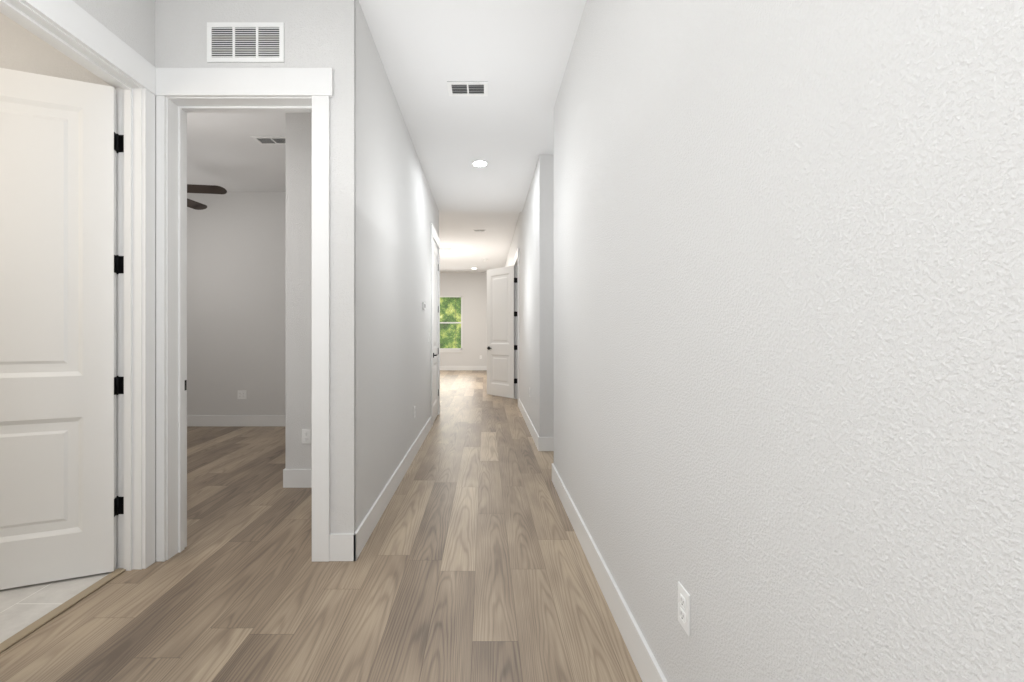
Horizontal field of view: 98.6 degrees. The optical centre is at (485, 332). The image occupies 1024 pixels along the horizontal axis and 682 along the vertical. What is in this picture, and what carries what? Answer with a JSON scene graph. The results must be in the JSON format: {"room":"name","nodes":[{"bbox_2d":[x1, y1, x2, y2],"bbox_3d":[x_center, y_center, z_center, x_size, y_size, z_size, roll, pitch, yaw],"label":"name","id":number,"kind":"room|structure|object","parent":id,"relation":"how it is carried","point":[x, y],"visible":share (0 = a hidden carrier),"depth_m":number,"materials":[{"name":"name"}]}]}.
{"room":"home hallway","nodes":[
{"label":"home hallway","id":0,"kind":"room"},
{"bbox_2d":[0,569,115,642],"bbox_3d":[-3.989,1.272,0.365,4.263,0.120,3.970,0,0,0],"label":"floor","id":1,"kind":"structure","parent":0,"point":[22,607],"depth_m":2.00,"materials":[{"name":"tile"}]},
{"bbox_2d":[73,0,154,66],"bbox_3d":[-1.821,-0.438,0.425,0.116,3.300,3.850,0,0,0],"label":"wall","id":2,"kind":"structure","parent":0,"point":[131,23],"depth_m":2.19,"materials":[{"name":"white paint"}]},
{"bbox_2d":[0,0,361,559],"bbox_3d":[-3.350,-0.438,2.425,5.300,3.300,0.150,0,0,0],"label":"wall","id":3,"kind":"structure","parent":0,"point":[311,33],"depth_m":2.35,"materials":[{"name":"white paint"}]},
{"bbox_2d":[0,68,123,589],"bbox_3d":[-2.219,-0.020,2.083,0.744,2.440,0.349,0,0,0],"label":"bathroom door","id":4,"kind":"structure","parent":3,"relation":"in","point":[61,267],"depth_m":2.14,"materials":[{"name":"white wood"}]},
{"bbox_2d":[0,0,332,570],"bbox_3d":[-1.357,-0.096,1.935,1.091,2.615,1.132,0,0,0],"label":"door frame","id":5,"kind":"structure","parent":3,"relation":"attached to","point":[181,93],"depth_m":2.33,"materials":[{"name":"white wood"}]},
{"bbox_2d":[207,22,283,61],"bbox_3d":[-1.278,-1.550,2.346,0.410,0.210,0.008,0,0,0],"label":"air vent","id":6,"kind":"object","parent":3,"relation":"in","point":[245,41],"visible":1,"depth_m":2.35,"materials":[{"name":"grey metal"}]},
{"bbox_2d":[187,192,285,414],"bbox_3d":[-3.408,-0.438,5.778,5.184,3.300,0.116,0,0,0],"label":"wall","id":7,"kind":"structure","parent":0,"point":[236,291],"depth_m":5.72,"materials":[{"name":"white paint"}]},
{"bbox_2d":[237,390,245,398],"bbox_3d":[-3.160,0.802,5.716,0.116,0.114,0.008,0,0,0],"label":"outlet","id":8,"kind":"object","parent":7,"relation":"attached to","point":[241,394],"visible":1,"depth_m":5.71,"materials":[{"name":"white plastic"}]},
{"bbox_2d":[286,113,311,468],"bbox_3d":[-1.193,-0.438,4.590,0.754,3.300,2.260,0,0,0],"label":"wall","id":9,"kind":"structure","parent":0,"point":[298,275],"depth_m":3.46,"materials":[{"name":"white paint"}]},
{"bbox_2d":[302,429,310,443],"bbox_3d":[-1.406,0.812,3.456,0.070,0.114,0.008,0,0,0],"label":"outlet","id":10,"kind":"object","parent":9,"relation":"attached to","point":[306,436],"visible":1,"depth_m":3.46,"materials":[{"name":"white plastic"}]},
{"bbox_2d":[0,370,641,681],"bbox_3d":[-1.060,1.268,6.590,10.120,0.129,16.420,0,0,0],"label":"floor","id":11,"kind":"structure","parent":0,"point":[471,563],"depth_m":2.08,"materials":[{"name":"brown wood"}]},
{"bbox_2d":[332,1,438,526],"bbox_3d":[-0.758,-0.438,4.515,0.116,3.300,4.330,0,0,0],"label":"wall","id":12,"kind":"structure","parent":0,"point":[400,213],"depth_m":3.22,"materials":[{"name":"white paint"}]},
{"bbox_2d":[422,302,425,309],"bbox_3d":[-0.688,-0.303,4.940,0.025,0.084,0.116,0,0,0],"label":"thermostat","id":13,"kind":"object","parent":12,"relation":"attached to","point":[423,305],"visible":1,"depth_m":4.89,"materials":[{"name":"white plastic"}]},
{"bbox_2d":[431,224,439,426],"bbox_3d":[-0.747,-0.096,6.138,0.140,2.615,0.997,0,0,0],"label":"door frame","id":14,"kind":"structure","parent":12,"relation":"attached to","point":[435,237],"depth_m":5.76,"materials":[{"name":"white wood"}]},
{"bbox_2d":[433,240,438,422],"bbox_3d":[-0.705,-0.020,6.142,0.131,2.440,0.772,0,0,0],"label":"closet door","id":15,"kind":"structure","parent":12,"relation":"in","point":[435,331],"depth_m":6.19,"materials":[{"name":"white wood"}]},
{"bbox_2d":[187,0,585,211],"bbox_3d":[-1.060,-1.988,2.530,10.120,0.300,8.300,0,0,0],"label":"ceiling","id":16,"kind":"structure","parent":0,"point":[515,54],"depth_m":3.59,"materials":[{"name":"white paint"}]},
{"bbox_2d":[187,184,226,209],"bbox_3d":[-3.283,-1.568,4.280,1.441,0.540,1.448,0,0,0],"label":"bedroom ceiling fan","id":17,"kind":"object","parent":16,"relation":"hanging from","point":[207,189],"visible":0.21,"depth_m":4.36,"materials":[{"name":"brown wood"}]},
{"bbox_2d":[251,136,285,144],"bbox_3d":[-2.020,-1.835,4.200,0.330,0.010,0.180,0,0,0],"label":"ceiling vent","id":18,"kind":"object","parent":16,"relation":"in","point":[270,140],"visible":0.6,"depth_m":4.18,"materials":[{"name":"grey metal"}]},
{"bbox_2d":[447,81,487,95],"bbox_3d":[-0.130,-1.835,3.310,0.300,0.010,0.190,0,0,0],"label":"air vent","id":19,"kind":"object","parent":16,"relation":"attached to","point":[467,88],"depth_m":3.29,"materials":[{"name":"grey metal"}]},
{"bbox_2d":[471,160,488,166],"bbox_3d":[-0.056,-1.833,4.760,0.192,0.010,0.192,0,0,0],"label":"recessed light","id":20,"kind":"object","parent":16,"relation":"in","point":[479,163],"visible":0.96,"depth_m":4.75,"materials":[{"name":"white plastic"}]},
{"bbox_2d":[440,273,486,365],"bbox_3d":[-1.000,-0.438,14.358,10.000,3.300,0.116,0,0,0],"label":"wall","id":21,"kind":"structure","parent":0,"point":[470,289],"depth_m":14.30,"materials":[{"name":"white paint"}]},
{"bbox_2d":[440,296,462,351],"bbox_3d":[-1.250,-0.290,14.325,1.060,1.835,0.110,0,0,0],"label":"window","id":22,"kind":"structure","parent":21,"relation":"in","point":[454,349],"depth_m":14.33,"materials":[{"name":"white"}]},
{"bbox_2d":[439,212,519,272],"bbox_3d":[-1.060,-2.048,10.740,10.120,0.180,8.120,0,0,0],"label":"ceiling","id":23,"kind":"structure","parent":0,"point":[460,237],"depth_m":9.21,"materials":[{"name":"white paint"}]},
{"bbox_2d":[538,154,553,436],"bbox_3d":[1.780,-0.438,4.588,2.440,3.300,0.116,0,0,0],"label":"wall","id":24,"kind":"structure","parent":0,"point":[545,295],"depth_m":4.53,"materials":[{"name":"white paint"}]},
{"bbox_2d":[504,0,1023,681],"bbox_3d":[0.618,-0.438,6.550,0.116,3.300,16.100,0,0,0],"label":"wall","id":25,"kind":"structure","parent":0,"point":[788,340],"depth_m":0.79,"materials":[{"name":"white paint"}]},
{"bbox_2d":[187,366,666,681],"bbox_3d":[-1.050,1.141,6.400,9.900,0.142,15.800,0,0,0],"label":"baseboard","id":26,"kind":"structure","parent":25,"relation":"attached to","point":[346,546],"depth_m":2.60,"materials":[{"name":"white wood"}]},
{"bbox_2d":[487,265,516,397],"bbox_3d":[0.312,-0.020,8.376,0.562,2.440,0.602,0,0,0],"label":"door","id":27,"kind":"structure","parent":25,"relation":"in","point":[501,345],"depth_m":8.34,"materials":[{"name":"white wood"}]},
{"bbox_2d":[514,247,518,406],"bbox_3d":[0.607,-0.096,7.713,0.140,2.615,0.997,0,0,0],"label":"door frame","id":28,"kind":"structure","parent":25,"relation":"attached to","point":[516,260],"depth_m":8.10,"materials":[{"name":"white wood"}]},
{"bbox_2d":[678,581,689,636],"bbox_3d":[0.556,0.772,1.234,0.008,0.114,0.070,0,0,0],"label":"outlet","id":29,"kind":"object","parent":25,"relation":"attached to","point":[683,607],"visible":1,"depth_m":1.23,"materials":[{"name":"white plastic"}]},
{"label":"outside","id":30,"kind":"structure","parent":0,"visible":0},
{"bbox_2d":[440,297,460,347],"bbox_3d":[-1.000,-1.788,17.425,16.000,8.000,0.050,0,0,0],"label":"trees","id":31,"kind":"object","parent":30,"point":[448,325],"depth_m":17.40,"materials":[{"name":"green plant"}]}
]}

